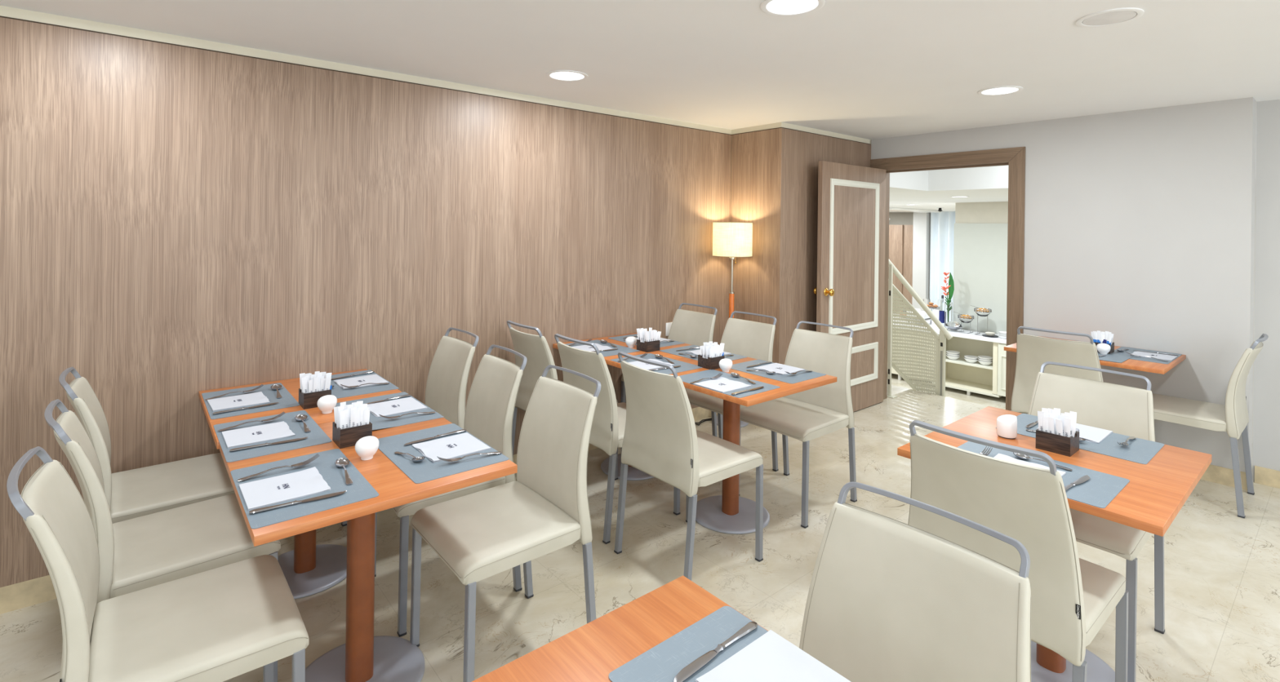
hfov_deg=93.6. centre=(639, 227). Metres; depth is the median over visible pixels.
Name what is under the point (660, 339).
folded napkin
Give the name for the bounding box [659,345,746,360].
placemat
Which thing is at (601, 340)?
spoon
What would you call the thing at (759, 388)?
knife
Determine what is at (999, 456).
folded napkin
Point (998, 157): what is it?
trim
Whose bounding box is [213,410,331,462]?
placemat
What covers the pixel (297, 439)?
knife
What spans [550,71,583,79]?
diffuser
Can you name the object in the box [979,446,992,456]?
fork
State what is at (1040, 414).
stick
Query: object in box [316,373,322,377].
stick
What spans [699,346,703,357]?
stick
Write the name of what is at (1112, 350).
holder
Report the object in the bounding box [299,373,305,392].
stick
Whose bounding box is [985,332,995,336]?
bowl
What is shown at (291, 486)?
folded napkin
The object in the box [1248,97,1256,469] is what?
wall
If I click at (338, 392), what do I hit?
placemat
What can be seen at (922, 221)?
wall pier
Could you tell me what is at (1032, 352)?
dining chair
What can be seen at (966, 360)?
bowl
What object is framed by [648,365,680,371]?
knife
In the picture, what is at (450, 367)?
dining chair
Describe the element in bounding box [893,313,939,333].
countertop
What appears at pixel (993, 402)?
floor
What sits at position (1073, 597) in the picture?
dining chair
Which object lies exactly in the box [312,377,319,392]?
stick
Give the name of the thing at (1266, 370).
wall
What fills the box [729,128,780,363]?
wall panel
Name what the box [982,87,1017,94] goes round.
diffuser
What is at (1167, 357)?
folded napkin
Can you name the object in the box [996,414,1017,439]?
candle
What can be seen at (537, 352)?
dining chair
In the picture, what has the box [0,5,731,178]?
crown molding
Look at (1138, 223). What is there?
wall
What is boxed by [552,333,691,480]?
dining table
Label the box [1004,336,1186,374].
dining table
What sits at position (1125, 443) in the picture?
fork
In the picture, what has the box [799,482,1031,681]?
dining chair
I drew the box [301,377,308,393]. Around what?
stick
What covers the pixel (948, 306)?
glass vase
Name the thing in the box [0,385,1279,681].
floor
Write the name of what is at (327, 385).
stick
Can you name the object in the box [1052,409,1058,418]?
stick
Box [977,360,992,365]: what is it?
bowl
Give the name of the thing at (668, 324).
wall socket
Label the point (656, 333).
stick
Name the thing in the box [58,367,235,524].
dining chair
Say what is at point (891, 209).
light strip
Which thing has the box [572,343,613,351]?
folded napkin
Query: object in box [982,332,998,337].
butter dish
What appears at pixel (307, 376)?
stick
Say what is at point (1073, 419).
stick
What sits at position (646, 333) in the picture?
stick
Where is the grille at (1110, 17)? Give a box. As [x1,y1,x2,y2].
[1082,10,1136,25]
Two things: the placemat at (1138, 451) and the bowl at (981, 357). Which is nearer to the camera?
the placemat at (1138, 451)
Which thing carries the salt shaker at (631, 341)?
on the dining table at (633, 474)
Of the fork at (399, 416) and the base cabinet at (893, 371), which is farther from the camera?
the base cabinet at (893, 371)
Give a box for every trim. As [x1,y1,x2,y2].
[733,127,780,134]
[780,127,871,144]
[870,146,1023,173]
[883,173,889,399]
[1005,146,1026,411]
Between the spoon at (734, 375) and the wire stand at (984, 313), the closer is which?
the spoon at (734, 375)
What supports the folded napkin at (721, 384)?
on the placemat at (692, 377)
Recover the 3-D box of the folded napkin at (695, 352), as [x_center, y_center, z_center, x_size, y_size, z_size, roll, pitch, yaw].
[0.403,0.743,3.558,0.195,0.007,0.190,1,0,-40]
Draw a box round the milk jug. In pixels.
[931,309,938,320]
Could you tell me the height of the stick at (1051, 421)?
0.110 m
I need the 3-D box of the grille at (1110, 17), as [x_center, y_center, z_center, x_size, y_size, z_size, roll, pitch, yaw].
[1.740,-0.776,2.229,0.157,0.004,0.157,1,0,-40]
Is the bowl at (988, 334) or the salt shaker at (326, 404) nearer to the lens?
the salt shaker at (326, 404)
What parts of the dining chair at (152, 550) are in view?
handle, backrest, seat, leg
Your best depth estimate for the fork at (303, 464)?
1.79 m
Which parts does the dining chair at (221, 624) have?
handle, backrest, seat, leg, leg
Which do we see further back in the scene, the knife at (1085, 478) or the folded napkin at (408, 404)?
the folded napkin at (408, 404)
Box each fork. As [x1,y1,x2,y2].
[204,384,263,400]
[217,411,284,431]
[237,453,319,481]
[340,382,389,388]
[378,412,435,419]
[436,451,502,462]
[617,353,648,361]
[689,373,721,383]
[784,370,812,374]
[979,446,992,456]
[1117,436,1135,446]
[1125,351,1168,361]
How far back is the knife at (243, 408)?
2.36 m
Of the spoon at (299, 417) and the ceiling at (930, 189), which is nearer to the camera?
the spoon at (299, 417)
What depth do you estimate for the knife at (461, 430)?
2.09 m
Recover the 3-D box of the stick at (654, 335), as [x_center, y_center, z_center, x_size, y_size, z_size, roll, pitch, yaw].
[0.082,0.677,3.607,0.025,0.124,0.014,1,0,-12]
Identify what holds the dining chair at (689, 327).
on the floor at (1222, 568)
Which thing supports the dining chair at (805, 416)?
on the floor at (1222, 568)
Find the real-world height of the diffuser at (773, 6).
0.001 m
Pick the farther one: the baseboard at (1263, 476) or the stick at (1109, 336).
the stick at (1109, 336)
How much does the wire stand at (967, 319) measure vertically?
0.252 m
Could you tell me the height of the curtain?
2.808 m
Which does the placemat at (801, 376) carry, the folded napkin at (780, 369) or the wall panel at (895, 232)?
the folded napkin at (780, 369)
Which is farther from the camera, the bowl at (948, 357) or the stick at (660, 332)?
the bowl at (948, 357)
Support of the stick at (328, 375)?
in the holder at (306, 401)
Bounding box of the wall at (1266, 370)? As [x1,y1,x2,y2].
[1252,99,1279,482]
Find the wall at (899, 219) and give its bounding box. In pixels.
[888,212,913,225]
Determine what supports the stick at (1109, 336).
in the holder at (1112, 350)
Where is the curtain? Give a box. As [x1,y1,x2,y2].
[929,211,955,311]
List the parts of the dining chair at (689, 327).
leg, backrest, handle, leg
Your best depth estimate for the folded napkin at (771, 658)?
1.01 m
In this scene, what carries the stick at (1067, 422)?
in the holder at (1051, 442)
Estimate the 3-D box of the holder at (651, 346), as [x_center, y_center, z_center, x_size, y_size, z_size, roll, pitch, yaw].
[0.050,0.712,3.634,0.100,0.062,0.100,1,0,-40]
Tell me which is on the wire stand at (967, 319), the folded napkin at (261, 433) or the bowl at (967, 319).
the bowl at (967, 319)
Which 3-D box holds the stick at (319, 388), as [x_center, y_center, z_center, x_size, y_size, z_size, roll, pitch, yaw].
[-1.306,0.666,2.436,0.025,0.114,0.008,1,0,-39]
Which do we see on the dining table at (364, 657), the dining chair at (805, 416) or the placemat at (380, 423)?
the placemat at (380, 423)
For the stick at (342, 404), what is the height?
0.124 m
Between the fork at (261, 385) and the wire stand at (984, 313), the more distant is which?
the wire stand at (984, 313)
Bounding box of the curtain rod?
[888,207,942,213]
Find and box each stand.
[923,298,941,308]
[957,314,974,333]
[973,307,991,335]
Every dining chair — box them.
[6,446,309,681]
[44,399,280,681]
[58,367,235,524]
[341,327,479,526]
[374,344,527,637]
[409,364,600,681]
[506,320,617,480]
[554,333,679,544]
[613,351,763,581]
[621,302,717,437]
[684,311,778,471]
[738,320,857,528]
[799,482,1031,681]
[907,420,1128,681]
[1010,326,1102,414]
[1027,361,1164,681]
[1152,333,1268,519]
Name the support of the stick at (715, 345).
in the holder at (710, 363)
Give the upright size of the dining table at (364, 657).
0.740 m
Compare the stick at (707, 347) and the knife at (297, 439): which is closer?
the knife at (297, 439)
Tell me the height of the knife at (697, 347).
0.008 m
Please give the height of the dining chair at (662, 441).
0.933 m
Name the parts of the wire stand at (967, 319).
frame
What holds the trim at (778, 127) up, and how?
attached to the wall at (776, 125)
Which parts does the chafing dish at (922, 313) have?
lid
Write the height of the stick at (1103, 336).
0.113 m
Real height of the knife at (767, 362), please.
0.008 m
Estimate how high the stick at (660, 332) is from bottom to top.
0.114 m
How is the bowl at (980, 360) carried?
on the bowl at (983, 363)
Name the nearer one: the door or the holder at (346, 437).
the holder at (346, 437)
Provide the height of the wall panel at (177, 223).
2.138 m
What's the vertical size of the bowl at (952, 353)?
0.058 m
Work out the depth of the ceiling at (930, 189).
6.64 m
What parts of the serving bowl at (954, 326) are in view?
lid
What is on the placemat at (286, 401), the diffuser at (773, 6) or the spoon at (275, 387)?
the spoon at (275, 387)
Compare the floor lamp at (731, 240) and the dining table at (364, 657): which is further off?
the floor lamp at (731, 240)
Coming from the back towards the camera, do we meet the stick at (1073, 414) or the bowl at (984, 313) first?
the bowl at (984, 313)
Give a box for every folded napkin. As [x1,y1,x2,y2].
[207,391,269,411]
[222,421,295,448]
[239,466,331,511]
[333,374,388,389]
[367,397,427,417]
[412,432,490,462]
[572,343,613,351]
[627,359,674,370]
[635,337,670,342]
[685,349,731,355]
[693,377,751,393]
[695,630,850,681]
[752,363,804,375]
[993,453,1066,477]
[1036,423,1112,443]
[1130,351,1177,360]
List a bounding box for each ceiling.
[0,0,1279,139]
[888,102,1257,213]
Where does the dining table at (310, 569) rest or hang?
on the floor at (1222, 568)
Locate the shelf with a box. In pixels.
[934,355,992,369]
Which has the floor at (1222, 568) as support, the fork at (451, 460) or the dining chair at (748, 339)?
the dining chair at (748, 339)
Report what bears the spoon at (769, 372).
on the placemat at (801, 376)
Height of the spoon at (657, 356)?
0.014 m
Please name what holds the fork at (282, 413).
on the placemat at (316, 436)
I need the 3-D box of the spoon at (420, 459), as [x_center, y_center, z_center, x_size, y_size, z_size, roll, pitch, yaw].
[-0.732,0.725,1.903,0.143,0.013,0.037,1,0,35]
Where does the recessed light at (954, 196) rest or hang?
in the ceiling at (930, 189)
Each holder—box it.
[298,388,331,409]
[332,422,372,448]
[636,339,659,352]
[697,355,724,369]
[1035,429,1079,457]
[1093,342,1114,354]
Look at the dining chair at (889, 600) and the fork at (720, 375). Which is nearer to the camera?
the dining chair at (889, 600)
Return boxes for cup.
[998,331,1006,334]
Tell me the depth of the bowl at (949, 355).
8.97 m
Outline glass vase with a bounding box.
[944,302,952,329]
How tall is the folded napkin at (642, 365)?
0.007 m
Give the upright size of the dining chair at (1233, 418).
0.933 m
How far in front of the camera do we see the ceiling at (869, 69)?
2.67 m
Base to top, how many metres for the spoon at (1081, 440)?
0.013 m
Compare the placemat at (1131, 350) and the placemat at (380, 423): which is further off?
the placemat at (1131, 350)
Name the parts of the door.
knob, knob, moulding, moulding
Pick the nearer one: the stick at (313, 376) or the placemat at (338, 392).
the stick at (313, 376)
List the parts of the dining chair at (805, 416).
leg, leg, seat, leg, backrest, handle, leg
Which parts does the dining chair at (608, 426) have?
handle, backrest, leg, seat, leg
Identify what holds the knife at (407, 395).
on the placemat at (380, 423)
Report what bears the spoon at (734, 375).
on the placemat at (692, 377)
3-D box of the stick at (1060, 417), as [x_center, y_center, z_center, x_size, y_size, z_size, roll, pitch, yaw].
[1.433,0.697,2.036,0.008,0.119,0.022,1,0,-36]
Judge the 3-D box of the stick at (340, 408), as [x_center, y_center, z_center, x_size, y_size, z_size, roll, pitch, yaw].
[-1.001,0.664,2.019,0.004,0.125,0.026,1,0,36]
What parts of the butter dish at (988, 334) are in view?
plate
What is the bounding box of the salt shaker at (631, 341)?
[625,336,636,347]
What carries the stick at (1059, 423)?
in the holder at (1051, 442)
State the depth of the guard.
5.62 m
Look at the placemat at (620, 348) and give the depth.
3.65 m
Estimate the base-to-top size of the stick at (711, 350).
0.107 m
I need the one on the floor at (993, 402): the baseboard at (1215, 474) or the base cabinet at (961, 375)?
the base cabinet at (961, 375)
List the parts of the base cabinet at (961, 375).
door, door moulding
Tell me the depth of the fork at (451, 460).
1.88 m
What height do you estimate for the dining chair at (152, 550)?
0.933 m
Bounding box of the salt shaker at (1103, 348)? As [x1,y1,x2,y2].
[1096,343,1111,354]
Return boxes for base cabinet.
[891,330,932,380]
[932,334,1006,397]
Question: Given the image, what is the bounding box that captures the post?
[887,264,897,398]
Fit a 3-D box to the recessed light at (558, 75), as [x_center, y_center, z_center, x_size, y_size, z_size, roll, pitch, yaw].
[-0.387,-0.803,3.188,0.224,0.008,0.224,1,0,-40]
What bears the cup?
on the cup
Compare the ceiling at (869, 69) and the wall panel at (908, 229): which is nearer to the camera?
the ceiling at (869, 69)
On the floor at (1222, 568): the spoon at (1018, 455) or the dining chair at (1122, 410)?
the dining chair at (1122, 410)
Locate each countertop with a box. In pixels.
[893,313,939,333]
[934,328,1006,344]
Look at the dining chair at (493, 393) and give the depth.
2.48 m
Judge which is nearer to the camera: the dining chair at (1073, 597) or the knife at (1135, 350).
the dining chair at (1073, 597)
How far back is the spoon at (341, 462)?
1.83 m
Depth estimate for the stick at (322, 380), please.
2.45 m
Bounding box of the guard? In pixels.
[887,259,952,396]
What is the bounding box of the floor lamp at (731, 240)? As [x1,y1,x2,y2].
[712,222,752,427]
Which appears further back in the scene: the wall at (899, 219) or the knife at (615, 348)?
the wall at (899, 219)
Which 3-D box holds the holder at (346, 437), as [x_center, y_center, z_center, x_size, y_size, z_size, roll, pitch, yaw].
[-0.982,0.700,2.050,0.100,0.062,0.100,1,0,-40]
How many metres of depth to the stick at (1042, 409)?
2.10 m
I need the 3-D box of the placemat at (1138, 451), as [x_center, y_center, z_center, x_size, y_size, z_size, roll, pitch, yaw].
[1.595,0.762,2.192,0.297,0.002,0.444,1,0,-40]
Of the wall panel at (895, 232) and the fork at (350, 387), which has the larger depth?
the wall panel at (895, 232)
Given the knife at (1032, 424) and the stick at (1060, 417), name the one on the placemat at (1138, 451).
the knife at (1032, 424)
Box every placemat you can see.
[201,382,299,419]
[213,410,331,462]
[230,448,378,529]
[330,369,399,399]
[335,391,444,430]
[377,423,508,484]
[565,339,639,356]
[608,333,684,347]
[608,606,768,681]
[609,353,702,374]
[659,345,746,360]
[679,369,780,398]
[731,360,826,383]
[956,441,1129,508]
[995,413,1164,464]
[1097,352,1133,363]
[1112,346,1182,364]
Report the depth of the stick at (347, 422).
2.01 m
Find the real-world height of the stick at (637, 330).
0.129 m
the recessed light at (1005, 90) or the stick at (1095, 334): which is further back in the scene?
the stick at (1095, 334)
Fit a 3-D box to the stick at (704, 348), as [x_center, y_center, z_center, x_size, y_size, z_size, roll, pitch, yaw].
[0.344,0.689,3.202,0.026,0.108,0.008,1,0,-9]
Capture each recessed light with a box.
[545,70,588,81]
[760,0,825,16]
[950,195,968,197]
[977,85,1022,95]
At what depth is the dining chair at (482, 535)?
2.07 m
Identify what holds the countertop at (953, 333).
on the base cabinet at (961, 375)
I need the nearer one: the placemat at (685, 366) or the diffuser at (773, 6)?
the diffuser at (773, 6)
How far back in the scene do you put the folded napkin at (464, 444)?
1.99 m
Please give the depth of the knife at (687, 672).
1.03 m
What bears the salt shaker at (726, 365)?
on the dining table at (728, 513)
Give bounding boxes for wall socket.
[665,322,671,336]
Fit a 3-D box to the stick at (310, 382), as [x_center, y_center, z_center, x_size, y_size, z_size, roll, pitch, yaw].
[-1.323,0.667,2.419,0.023,0.110,0.012,1,0,-42]
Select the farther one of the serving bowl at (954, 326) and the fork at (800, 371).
the serving bowl at (954, 326)
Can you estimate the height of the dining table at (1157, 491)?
0.740 m
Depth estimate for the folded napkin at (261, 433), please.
2.09 m
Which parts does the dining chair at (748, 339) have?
seat, leg, backrest, handle, leg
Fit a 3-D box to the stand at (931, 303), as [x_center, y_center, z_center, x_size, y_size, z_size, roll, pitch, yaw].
[4.987,1.405,10.259,0.290,0.340,0.290,1,0,-40]
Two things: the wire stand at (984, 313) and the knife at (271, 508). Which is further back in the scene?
the wire stand at (984, 313)
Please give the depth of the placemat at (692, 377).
2.91 m
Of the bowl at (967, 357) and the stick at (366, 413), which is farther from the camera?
the bowl at (967, 357)
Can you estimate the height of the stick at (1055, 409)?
0.124 m
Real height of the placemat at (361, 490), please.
0.002 m
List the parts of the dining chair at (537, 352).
leg, handle, backrest, leg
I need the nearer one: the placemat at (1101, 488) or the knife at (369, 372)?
the placemat at (1101, 488)
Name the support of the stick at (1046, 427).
in the holder at (1051, 442)
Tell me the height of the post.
1.180 m
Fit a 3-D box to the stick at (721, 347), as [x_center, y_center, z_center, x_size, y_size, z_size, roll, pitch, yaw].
[0.426,0.682,3.197,0.036,0.126,0.006,1,0,2]
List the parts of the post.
plate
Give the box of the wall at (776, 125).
[730,122,871,181]
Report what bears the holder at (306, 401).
on the dining table at (310, 569)
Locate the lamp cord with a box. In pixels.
[694,417,711,425]
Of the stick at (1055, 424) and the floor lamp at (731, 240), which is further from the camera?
the floor lamp at (731, 240)
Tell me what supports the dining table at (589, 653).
on the floor at (1222, 568)
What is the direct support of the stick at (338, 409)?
in the holder at (346, 437)
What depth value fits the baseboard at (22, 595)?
2.31 m
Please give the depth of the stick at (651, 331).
3.59 m
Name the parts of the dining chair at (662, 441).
leg, handle, backrest, leg, leg, seat, leg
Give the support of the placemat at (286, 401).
on the dining table at (310, 569)
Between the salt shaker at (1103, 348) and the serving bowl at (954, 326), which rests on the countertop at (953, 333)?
the serving bowl at (954, 326)
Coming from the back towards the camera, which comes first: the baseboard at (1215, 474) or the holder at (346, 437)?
the baseboard at (1215, 474)
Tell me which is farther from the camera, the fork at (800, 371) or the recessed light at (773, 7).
the fork at (800, 371)
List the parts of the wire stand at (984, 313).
frame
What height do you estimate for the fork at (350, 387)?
0.026 m
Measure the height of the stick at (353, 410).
0.125 m
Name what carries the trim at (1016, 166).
attached to the wall at (1138, 223)
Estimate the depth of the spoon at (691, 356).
3.44 m
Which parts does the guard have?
rail, perforated panel, rail, handrail, newel post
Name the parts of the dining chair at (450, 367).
backrest, handle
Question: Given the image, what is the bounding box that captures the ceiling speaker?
[1075,7,1144,27]
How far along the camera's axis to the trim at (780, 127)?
4.84 m
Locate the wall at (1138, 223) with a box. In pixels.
[871,97,1253,472]
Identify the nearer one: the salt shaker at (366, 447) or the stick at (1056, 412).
the salt shaker at (366, 447)
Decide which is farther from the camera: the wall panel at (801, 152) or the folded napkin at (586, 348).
the wall panel at (801, 152)
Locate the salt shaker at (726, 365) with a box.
[719,358,732,372]
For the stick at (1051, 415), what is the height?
0.117 m
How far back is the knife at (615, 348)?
3.58 m
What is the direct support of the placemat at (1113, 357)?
on the dining table at (1135, 365)
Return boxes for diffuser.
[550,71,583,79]
[766,0,817,13]
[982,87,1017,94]
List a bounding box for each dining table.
[198,368,401,599]
[219,417,517,681]
[471,576,768,681]
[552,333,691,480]
[671,357,836,534]
[897,406,1212,681]
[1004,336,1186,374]
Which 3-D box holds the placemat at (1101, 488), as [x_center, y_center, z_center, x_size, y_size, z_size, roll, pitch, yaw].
[1.218,0.757,1.880,0.297,0.002,0.444,1,0,-40]
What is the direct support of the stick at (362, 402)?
in the holder at (346, 437)
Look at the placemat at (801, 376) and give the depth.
3.07 m
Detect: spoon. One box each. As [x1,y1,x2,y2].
[270,384,281,398]
[294,414,311,432]
[334,457,352,484]
[394,452,424,462]
[600,339,617,347]
[654,354,675,364]
[678,353,697,358]
[730,373,755,384]
[746,369,775,374]
[1013,453,1072,471]
[1026,429,1085,442]
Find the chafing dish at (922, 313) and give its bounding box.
[905,310,931,324]
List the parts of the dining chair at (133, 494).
handle, backrest, seat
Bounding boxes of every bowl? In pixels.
[944,321,962,332]
[946,351,959,355]
[946,352,959,356]
[946,354,959,359]
[958,315,973,323]
[964,355,978,359]
[964,357,978,363]
[975,308,991,316]
[977,355,992,360]
[977,358,992,362]
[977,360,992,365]
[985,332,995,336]
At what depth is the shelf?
8.81 m
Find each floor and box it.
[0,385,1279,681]
[891,373,1005,409]
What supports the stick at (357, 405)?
in the holder at (346, 437)
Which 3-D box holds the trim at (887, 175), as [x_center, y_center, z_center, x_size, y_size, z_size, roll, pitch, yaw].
[2.108,0.509,5.297,0.127,2.000,0.105,1,0,-40]
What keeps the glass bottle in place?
on the countertop at (932, 325)
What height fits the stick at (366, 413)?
0.107 m
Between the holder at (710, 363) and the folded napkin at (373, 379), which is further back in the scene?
the holder at (710, 363)
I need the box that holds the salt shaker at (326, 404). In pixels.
[316,395,337,413]
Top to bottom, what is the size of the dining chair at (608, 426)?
0.933 m
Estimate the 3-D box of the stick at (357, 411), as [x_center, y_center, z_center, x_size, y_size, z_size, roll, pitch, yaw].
[-0.952,0.670,2.022,0.011,0.115,0.028,1,0,38]
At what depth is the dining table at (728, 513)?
3.06 m
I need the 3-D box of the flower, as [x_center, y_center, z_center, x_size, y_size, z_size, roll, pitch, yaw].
[4.735,1.126,9.267,0.140,0.860,0.144,1,0,-3]
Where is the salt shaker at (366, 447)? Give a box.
[355,435,379,460]
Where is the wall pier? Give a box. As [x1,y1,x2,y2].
[911,212,930,311]
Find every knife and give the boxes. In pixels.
[212,402,278,414]
[229,437,306,452]
[248,490,346,514]
[331,371,374,379]
[365,394,411,404]
[404,429,466,445]
[591,348,617,352]
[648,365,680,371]
[673,622,757,681]
[676,346,700,351]
[731,386,763,395]
[746,361,772,367]
[1026,420,1038,428]
[1064,475,1089,491]
[1134,350,1178,355]
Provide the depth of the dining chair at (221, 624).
1.44 m
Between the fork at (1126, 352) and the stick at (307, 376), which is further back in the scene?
the fork at (1126, 352)
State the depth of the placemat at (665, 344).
3.91 m
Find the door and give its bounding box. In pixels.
[813,160,886,412]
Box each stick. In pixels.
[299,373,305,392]
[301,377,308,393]
[303,375,308,389]
[308,379,313,393]
[311,373,316,379]
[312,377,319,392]
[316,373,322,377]
[318,377,320,391]
[320,378,325,391]
[324,377,331,391]
[326,373,331,377]
[333,406,339,427]
[337,408,339,428]
[338,405,344,426]
[339,410,346,429]
[340,401,346,407]
[345,409,350,428]
[347,404,353,426]
[350,407,357,427]
[353,403,359,408]
[356,400,363,406]
[356,408,359,426]
[357,407,364,426]
[363,409,369,425]
[636,328,640,342]
[639,328,644,342]
[645,332,648,342]
[649,330,653,341]
[653,329,656,341]
[655,332,658,340]
[657,331,661,340]
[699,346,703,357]
[702,346,706,359]
[706,346,709,359]
[709,348,713,358]
[714,344,718,357]
[718,343,723,356]
[1037,411,1044,431]
[1041,408,1048,412]
[1042,411,1048,417]
[1043,417,1048,432]
[1047,417,1053,434]
[1048,413,1055,423]
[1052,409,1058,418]
[1053,408,1060,415]
[1053,418,1061,434]
[1055,419,1062,435]
[1058,414,1063,436]
[1063,417,1071,437]
[1069,416,1075,437]
[1070,411,1076,436]
[1093,332,1097,342]
[1097,333,1101,342]
[1100,334,1105,343]
[1106,333,1111,342]
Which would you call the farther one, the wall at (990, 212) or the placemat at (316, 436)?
the wall at (990, 212)
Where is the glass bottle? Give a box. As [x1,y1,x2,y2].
[938,295,944,326]
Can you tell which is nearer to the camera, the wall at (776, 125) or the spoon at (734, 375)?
the spoon at (734, 375)
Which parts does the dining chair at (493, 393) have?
leg, leg, seat, backrest, handle, leg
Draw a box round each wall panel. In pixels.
[0,17,731,587]
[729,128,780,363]
[777,128,871,364]
[888,224,903,314]
[902,225,913,309]
[952,223,1008,333]
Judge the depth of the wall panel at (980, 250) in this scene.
9.09 m
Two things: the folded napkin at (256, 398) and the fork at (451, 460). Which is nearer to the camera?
the fork at (451, 460)
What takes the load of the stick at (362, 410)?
in the holder at (346, 437)
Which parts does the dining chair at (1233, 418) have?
seat, leg, backrest, leg, handle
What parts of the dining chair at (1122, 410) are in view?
backrest, handle, seat, leg, leg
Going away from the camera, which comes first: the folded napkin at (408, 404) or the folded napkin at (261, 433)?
the folded napkin at (261, 433)
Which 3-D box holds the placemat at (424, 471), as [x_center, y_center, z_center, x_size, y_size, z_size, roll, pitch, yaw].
[-0.668,0.734,1.981,0.297,0.002,0.444,1,0,-40]
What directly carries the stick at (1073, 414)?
in the holder at (1051, 442)
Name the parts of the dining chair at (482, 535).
leg, leg, seat, leg, backrest, handle, leg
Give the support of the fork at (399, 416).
on the placemat at (380, 423)
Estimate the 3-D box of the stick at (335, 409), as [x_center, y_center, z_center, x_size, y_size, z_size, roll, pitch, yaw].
[-1.032,0.670,2.054,0.028,0.112,0.010,1,0,-26]
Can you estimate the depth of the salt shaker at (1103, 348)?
3.66 m
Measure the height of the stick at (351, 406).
0.125 m
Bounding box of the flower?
[941,272,954,302]
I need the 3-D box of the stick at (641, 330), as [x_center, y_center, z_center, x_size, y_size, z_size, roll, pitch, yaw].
[0.011,0.676,3.613,0.036,0.128,0.007,1,0,-30]
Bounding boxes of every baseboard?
[0,407,717,614]
[1200,464,1247,490]
[1254,466,1279,488]
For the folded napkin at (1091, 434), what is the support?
on the placemat at (1138, 451)
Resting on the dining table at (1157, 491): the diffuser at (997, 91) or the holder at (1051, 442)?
the holder at (1051, 442)
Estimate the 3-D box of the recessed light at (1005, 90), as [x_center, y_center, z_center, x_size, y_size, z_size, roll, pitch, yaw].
[2.039,-0.772,3.404,0.224,0.008,0.224,1,0,-40]
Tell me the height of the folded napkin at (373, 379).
0.007 m
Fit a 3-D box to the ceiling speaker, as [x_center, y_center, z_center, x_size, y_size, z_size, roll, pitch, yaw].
[1.740,-0.776,2.229,0.200,0.006,0.200,1,0,-40]
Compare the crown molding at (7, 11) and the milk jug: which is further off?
the milk jug
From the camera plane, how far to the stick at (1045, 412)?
2.07 m
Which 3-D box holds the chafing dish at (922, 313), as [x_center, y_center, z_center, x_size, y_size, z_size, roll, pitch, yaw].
[4.562,1.475,9.800,0.340,0.190,0.300,1,0,-40]
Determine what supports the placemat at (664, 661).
on the dining table at (589, 653)
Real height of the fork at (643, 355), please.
0.025 m
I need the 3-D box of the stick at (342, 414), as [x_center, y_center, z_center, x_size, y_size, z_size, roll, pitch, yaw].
[-0.988,0.668,2.001,0.024,0.116,0.009,1,0,-40]
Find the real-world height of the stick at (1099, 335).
0.117 m

